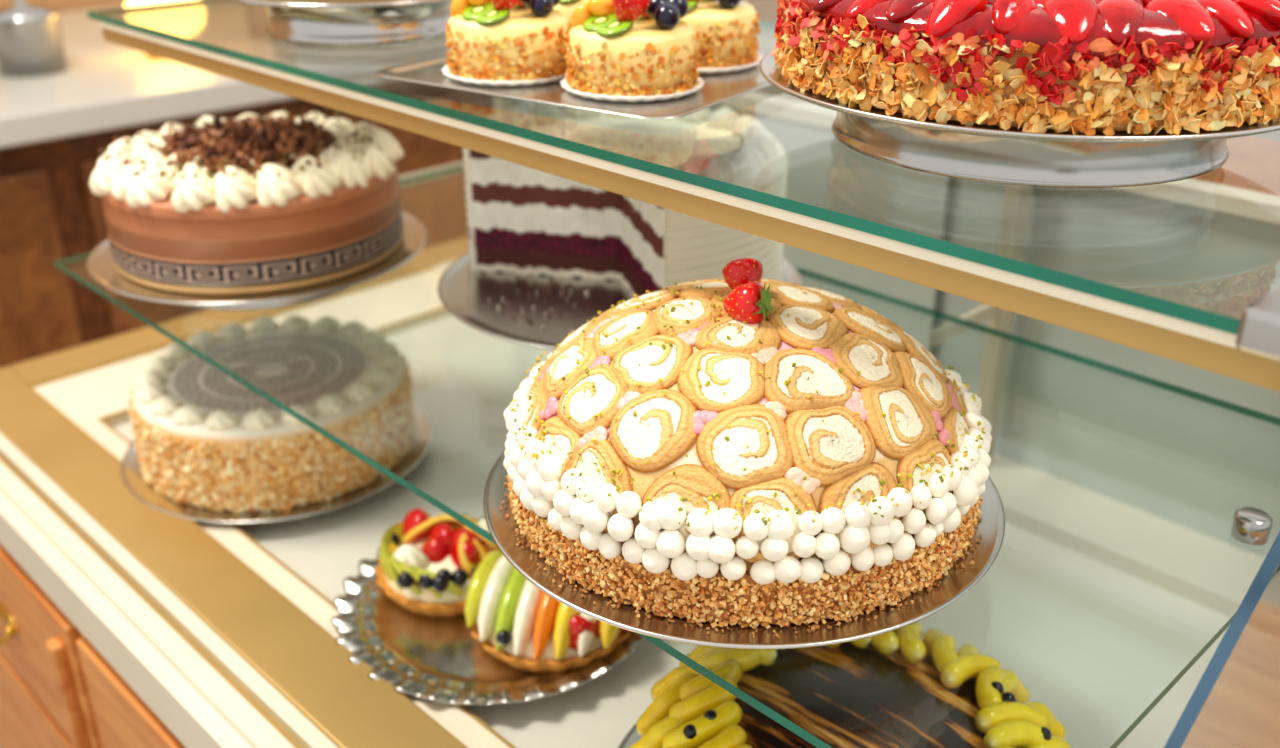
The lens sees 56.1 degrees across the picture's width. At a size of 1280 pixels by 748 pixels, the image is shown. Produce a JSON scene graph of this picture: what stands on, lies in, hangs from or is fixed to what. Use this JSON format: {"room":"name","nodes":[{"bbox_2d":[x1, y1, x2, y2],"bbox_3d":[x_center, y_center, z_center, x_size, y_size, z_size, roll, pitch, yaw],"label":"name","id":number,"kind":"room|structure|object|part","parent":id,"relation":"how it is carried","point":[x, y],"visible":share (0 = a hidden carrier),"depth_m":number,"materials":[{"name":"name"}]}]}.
{"room":"food shop","nodes":[
{"label":"food shop","id":0,"kind":"room"},
{"bbox_2d":[0,0,127,11],"bbox_3d":[-2.487,-1.332,2.949,7.000,3.000,0.100,-23,33,-39],"label":"wall","id":1,"kind":"structure","parent":0,"point":[59,5],"depth_m":3.74,"materials":[{"name":"paint"}]},
{"bbox_2d":[742,0,808,102],"bbox_3d":[2.200,-0.571,3.680,0.150,1.000,8.000,-23,33,-39],"label":"wall","id":2,"kind":"structure","parent":0,"point":[766,9],"depth_m":5.02,"materials":[{"name":"paint"}]},
{"bbox_3d":[-0.275,0.965,1.707,7.200,0.100,8.000,-23,33,-39],"label":"floor","id":3,"kind":"structure","parent":0,"visible":0},
{"bbox_2d":[0,544,185,747],"bbox_3d":[0.088,0.649,1.216,0.817,0.890,1.850,-23,33,-39],"label":"base cabinet","id":4,"kind":"object","parent":3,"relation":"on","point":[57,690],"visible":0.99,"depth_m":1.15,"materials":[{"name":"brown wood"}]},
{"bbox_3d":[-0.673,0.264,1.261,0.021,0.036,0.059,-23,33,-39],"label":"brass handle","id":5,"kind":"part","parent":4,"relation":"part of","materials":[{"name":"gold metal"}]},
{"bbox_3d":[-0.673,0.628,1.455,0.010,0.625,0.440,-23,33,-39],"label":"door","id":6,"kind":"part","parent":4,"relation":"part of","materials":[{"name":"brown wood"}]},
{"bbox_3d":[-0.673,0.248,1.276,0.010,0.185,0.440,-23,33,-39],"label":"drawer","id":7,"kind":"part","parent":4,"relation":"part of","materials":[{"name":"brown wood"}]},
{"bbox_3d":[-0.544,0.317,1.147,0.013,0.150,0.020,-23,33,-39],"label":"drawer moulding","id":8,"kind":"part","parent":4,"relation":"part of","materials":[{"name":"brown wood"}]},
{"bbox_3d":[-0.351,0.387,0.980,0.010,0.185,0.440,-23,33,-39],"label":"drawer","id":9,"kind":"part","parent":4,"relation":"part of","materials":[{"name":"brown wood"}]},
{"bbox_2d":[0,0,1279,747],"bbox_3d":[0.106,-0.218,0.828,0.826,1.010,1.850,-23,33,-39],"label":"display case","id":10,"kind":"object","parent":4,"relation":"on","point":[1119,347],"visible":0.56,"depth_m":1.05,"materials":[{"name":"clear glass"}]},
{"bbox_3d":[-0.126,0.308,0.823,0.064,0.062,1.850,-23,33,-39],"label":"gold frame","id":11,"kind":"part","parent":10,"relation":"part of","materials":[{"name":"gold metal"}]},
{"bbox_3d":[-0.478,-0.078,1.643,0.707,0.062,0.065,-23,33,-39],"label":"gold frame","id":12,"kind":"part","parent":10,"relation":"part of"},
{"bbox_2d":[87,108,426,309],"bbox_3d":[-0.367,-0.168,1.148,0.316,0.148,0.316,-23,33,-39],"label":"cake","id":13,"kind":"object","parent":10,"relation":"on","point":[250,211],"visible":1,"depth_m":1.06,"materials":[{"name":"food"}]},
{"bbox_3d":[-0.367,-0.125,1.168,0.316,0.005,0.316,-23,33,-39],"label":"plate","id":14,"kind":"part","parent":13,"relation":"part of","materials":[{"name":"metal"}]},
{"bbox_2d":[87,0,452,17],"bbox_3d":[-0.003,-0.251,0.964,0.429,0.006,1.111,-23,33,-39],"label":"glass shelf","id":15,"kind":"object","parent":10,"relation":"attached to","point":[193,6],"depth_m":1.20,"materials":[{"name":"clear glass"}]},
{"bbox_3d":[-0.402,-0.029,1.489,0.542,0.005,0.003,-23,33,-39],"label":"recess trim","id":16,"kind":"part","parent":10,"relation":"part of","materials":[{"name":"gold metal"}]},
{"bbox_2d":[121,315,432,523],"bbox_3d":[-0.374,0.037,1.236,0.312,0.116,0.312,4,26,9],"label":"cake","id":17,"kind":"object","parent":10,"relation":"on","point":[219,451],"visible":0.99,"depth_m":1.16,"materials":[{"name":"food"}]},
{"bbox_3d":[-0.374,0.073,1.253,0.312,0.005,0.312,-23,33,-39],"label":"plate","id":18,"kind":"part","parent":17,"relation":"part of","materials":[{"name":"metal"}]},
{"bbox_3d":[-0.200,0.221,0.957,0.003,0.005,1.120,-23,33,-39],"label":"recess trim","id":19,"kind":"part","parent":10,"relation":"part of","materials":[{"name":"gold metal"}]},
{"bbox_2d":[228,0,451,45],"bbox_3d":[-0.248,-0.352,1.057,0.246,0.095,0.246,-23,33,-39],"label":"cake stand","id":20,"kind":"object","parent":10,"relation":"on","point":[306,22],"visible":0.88,"depth_m":1.00,"materials":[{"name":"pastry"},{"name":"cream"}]},
{"bbox_2d":[331,508,643,705],"bbox_3d":[-0.119,0.169,0.999,0.272,0.072,0.274,12,28,25],"label":"platter","id":21,"kind":"object","parent":10,"relation":"on","point":[440,594],"visible":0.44,"depth_m":0.95,"materials":[{"name":"metal"}]},
{"bbox_2d":[374,49,770,118],"bbox_3d":[-0.023,-0.232,0.909,0.268,0.004,0.252,16,30,31],"label":"tray","id":22,"kind":"object","parent":10,"relation":"on","point":[717,88],"visible":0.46,"depth_m":0.84,"materials":[{"name":"metal"}]},
{"bbox_2d":[441,0,571,85],"bbox_3d":[-0.096,-0.256,0.873,0.102,0.075,0.102,19,31,34],"label":"cake","id":23,"kind":"object","parent":22,"relation":"on","point":[490,42],"visible":0.91,"depth_m":0.85,"materials":[{"name":"beige food"}]},
{"bbox_2d":[554,0,588,28],"bbox_3d":[-0.047,-0.299,0.963,0.102,0.075,0.102,19,31,35],"label":"cake","id":24,"kind":"object","parent":22,"relation":"on","point":[567,7],"visible":0.02,"depth_m":0.93,"materials":[{"name":"yellow food"}]},
{"bbox_2d":[560,0,704,101],"bbox_3d":[-0.005,-0.235,0.827,0.102,0.075,0.102,-23,33,-39],"label":"cake","id":25,"kind":"object","parent":22,"relation":"on","point":[618,50],"visible":1,"depth_m":0.80,"materials":[{"name":"beige food"}]},
{"bbox_2d":[680,0,762,73],"bbox_3d":[0.045,-0.275,0.913,0.102,0.075,0.102,-19,31,-35],"label":"cake","id":26,"kind":"object","parent":22,"relation":"on","point":[726,31],"visible":0.6,"depth_m":0.89,"materials":[{"name":"beige food"}]},
{"bbox_2d":[438,103,803,349],"bbox_3d":[-0.017,-0.135,1.056,0.326,0.167,0.326,-23,33,-39],"label":"cake","id":27,"kind":"object","parent":10,"relation":"on","point":[547,253],"visible":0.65,"depth_m":1.05,"materials":[{"name":"sponge cake"},{"name":"cream"}]},
{"bbox_3d":[-0.017,-0.084,1.080,0.326,0.005,0.326,-23,33,-39],"label":"plate","id":28,"kind":"part","parent":27,"relation":"part of","materials":[{"name":"metal"}]},
{"bbox_3d":[-0.122,-0.166,0.817,0.016,0.018,1.145,-23,33,-39],"label":"shelf rail","id":29,"kind":"part","parent":10,"relation":"part of","materials":[{"name":"gold metal"}]},
{"bbox_3d":[0.067,-0.178,1.440,0.008,0.304,0.670,-23,33,-39],"label":"panel","id":30,"kind":"part","parent":10,"relation":"part of","materials":[{"name":"clear glass"}]},
{"bbox_2d":[483,258,1004,649],"bbox_3d":[0.063,0.017,0.723,0.318,0.176,0.318,8,26,17],"label":"cake","id":31,"kind":"object","parent":10,"relation":"on","point":[742,460],"visible":1,"depth_m":0.63,"materials":[{"name":"food"}]},
{"bbox_3d":[0.063,0.072,0.748,0.318,0.005,0.318,-23,33,-39],"label":"plate","id":32,"kind":"part","parent":31,"relation":"part of","materials":[{"name":"metal"}]},
{"bbox_2d":[618,622,1071,747],"bbox_3d":[0.138,0.257,0.777,0.330,0.107,0.330,-23,33,-39],"label":"chocolate cake","id":33,"kind":"object","parent":10,"relation":"on","point":[898,688],"visible":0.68,"depth_m":0.78,"materials":[{"name":"chocolate"},{"name":"banana"},{"name":"steel"}]},
{"bbox_3d":[0.138,0.292,0.793,0.330,0.005,0.330,-23,33,-39],"label":"plate","id":34,"kind":"part","parent":33,"relation":"part of","materials":[{"name":"metal"}]},
{"bbox_3d":[0.247,-0.248,1.215,0.028,0.015,1.170,-23,33,-39],"label":"panel rail","id":35,"kind":"part","parent":10,"relation":"part of","materials":[{"name":"beige metal"}]},
{"bbox_3d":[0.153,-0.297,1.094,0.015,0.019,1.095,-23,33,-39],"label":"shelf rail","id":36,"kind":"part","parent":10,"relation":"part of","materials":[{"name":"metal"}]},
{"bbox_2d":[759,0,1279,187],"bbox_3d":[0.235,-0.194,0.716,0.326,0.104,0.326,-9,27,-19],"label":"cake","id":37,"kind":"object","parent":10,"relation":"on","point":[1040,93],"visible":1,"depth_m":0.59,"materials":[{"name":"food"}]},
{"bbox_3d":[0.235,-0.180,0.722,0.326,0.005,0.326,-23,33,-39],"label":"plate","id":38,"kind":"part","parent":37,"relation":"part of","materials":[{"name":"metal"}]},
{"bbox_3d":[0.479,-0.007,1.077,0.008,0.304,0.520,-23,33,-39],"label":"panel","id":39,"kind":"part","parent":10,"relation":"part of","materials":[{"name":"clear glass"}]},
{"bbox_2d":[58,5,247,51],"bbox_3d":[-1.638,-0.480,3.499,2.900,0.990,0.800,-23,33,-39],"label":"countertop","id":40,"kind":"structure","parent":3,"relation":"on","point":[78,31],"depth_m":3.42,"materials":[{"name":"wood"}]},
{"bbox_2d":[0,29,493,367],"bbox_3d":[-0.802,-0.169,2.709,2.000,1.100,0.520,-23,33,-39],"label":"countertop","id":41,"kind":"structure","parent":3,"relation":"on","point":[53,128],"depth_m":2.19,"materials":[{"name":"white stone"}]},
{"bbox_2d":[0,0,67,77],"bbox_3d":[-1.150,-0.635,2.250,0.126,0.134,0.126,-23,33,-39],"label":"steel canister","id":42,"kind":"object","parent":41,"relation":"on","point":[31,41],"visible":1,"depth_m":2.21,"materials":[{"name":"silver metal"}]},
{"bbox_3d":[-1.183,0.100,2.160,0.400,0.880,0.015,-23,33,-39],"label":"panel","id":43,"kind":"part","parent":41,"relation":"part of","materials":[{"name":"brown wood"}]},
{"bbox_3d":[-0.856,-0.038,2.453,0.400,0.880,0.015,-23,33,-39],"label":"panel","id":44,"kind":"part","parent":41,"relation":"part of","materials":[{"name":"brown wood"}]},
{"bbox_2d":[126,0,204,59],"bbox_3d":[-0.944,-0.707,2.394,0.149,0.140,0.149,-23,33,-39],"label":"table lamp","id":45,"kind":"object","parent":41,"relation":"on","point":[183,25],"visible":0.39,"depth_m":2.34,"materials":[{"name":"gold metal"}]},
{"bbox_3d":[-0.944,-0.720,2.388,0.149,0.110,0.149,-23,33,-39],"label":"lamp globe","id":46,"kind":"part","parent":45,"relation":"part of"},
{"bbox_2d":[246,10,272,38],"bbox_3d":[-0.794,-0.805,2.636,0.147,0.112,0.147,-23,33,-39],"label":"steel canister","id":47,"kind":"object","parent":41,"relation":"on","point":[258,22],"visible":0.2,"depth_m":2.59,"materials":[{"name":"silver metal"}]},
{"bbox_3d":[-0.528,-0.175,2.745,0.400,0.880,0.015,-23,33,-39],"label":"panel","id":48,"kind":"part","parent":41,"relation":"part of","materials":[{"name":"brown wood"}]},
{"bbox_3d":[-0.201,-0.313,3.037,0.400,0.880,0.015,-23,33,-39],"label":"panel","id":49,"kind":"part","parent":41,"relation":"part of","materials":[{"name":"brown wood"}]},
{"bbox_2d":[1190,136,1279,195],"bbox_3d":[2.047,-0.040,2.212,0.650,1.290,2.500,-23,33,-39],"label":"wooden dresser","id":50,"kind":"object","parent":3,"relation":"on","point":[1252,163],"visible":0.02,"depth_m":2.46,"materials":[{"name":"brown wood"}]}
]}

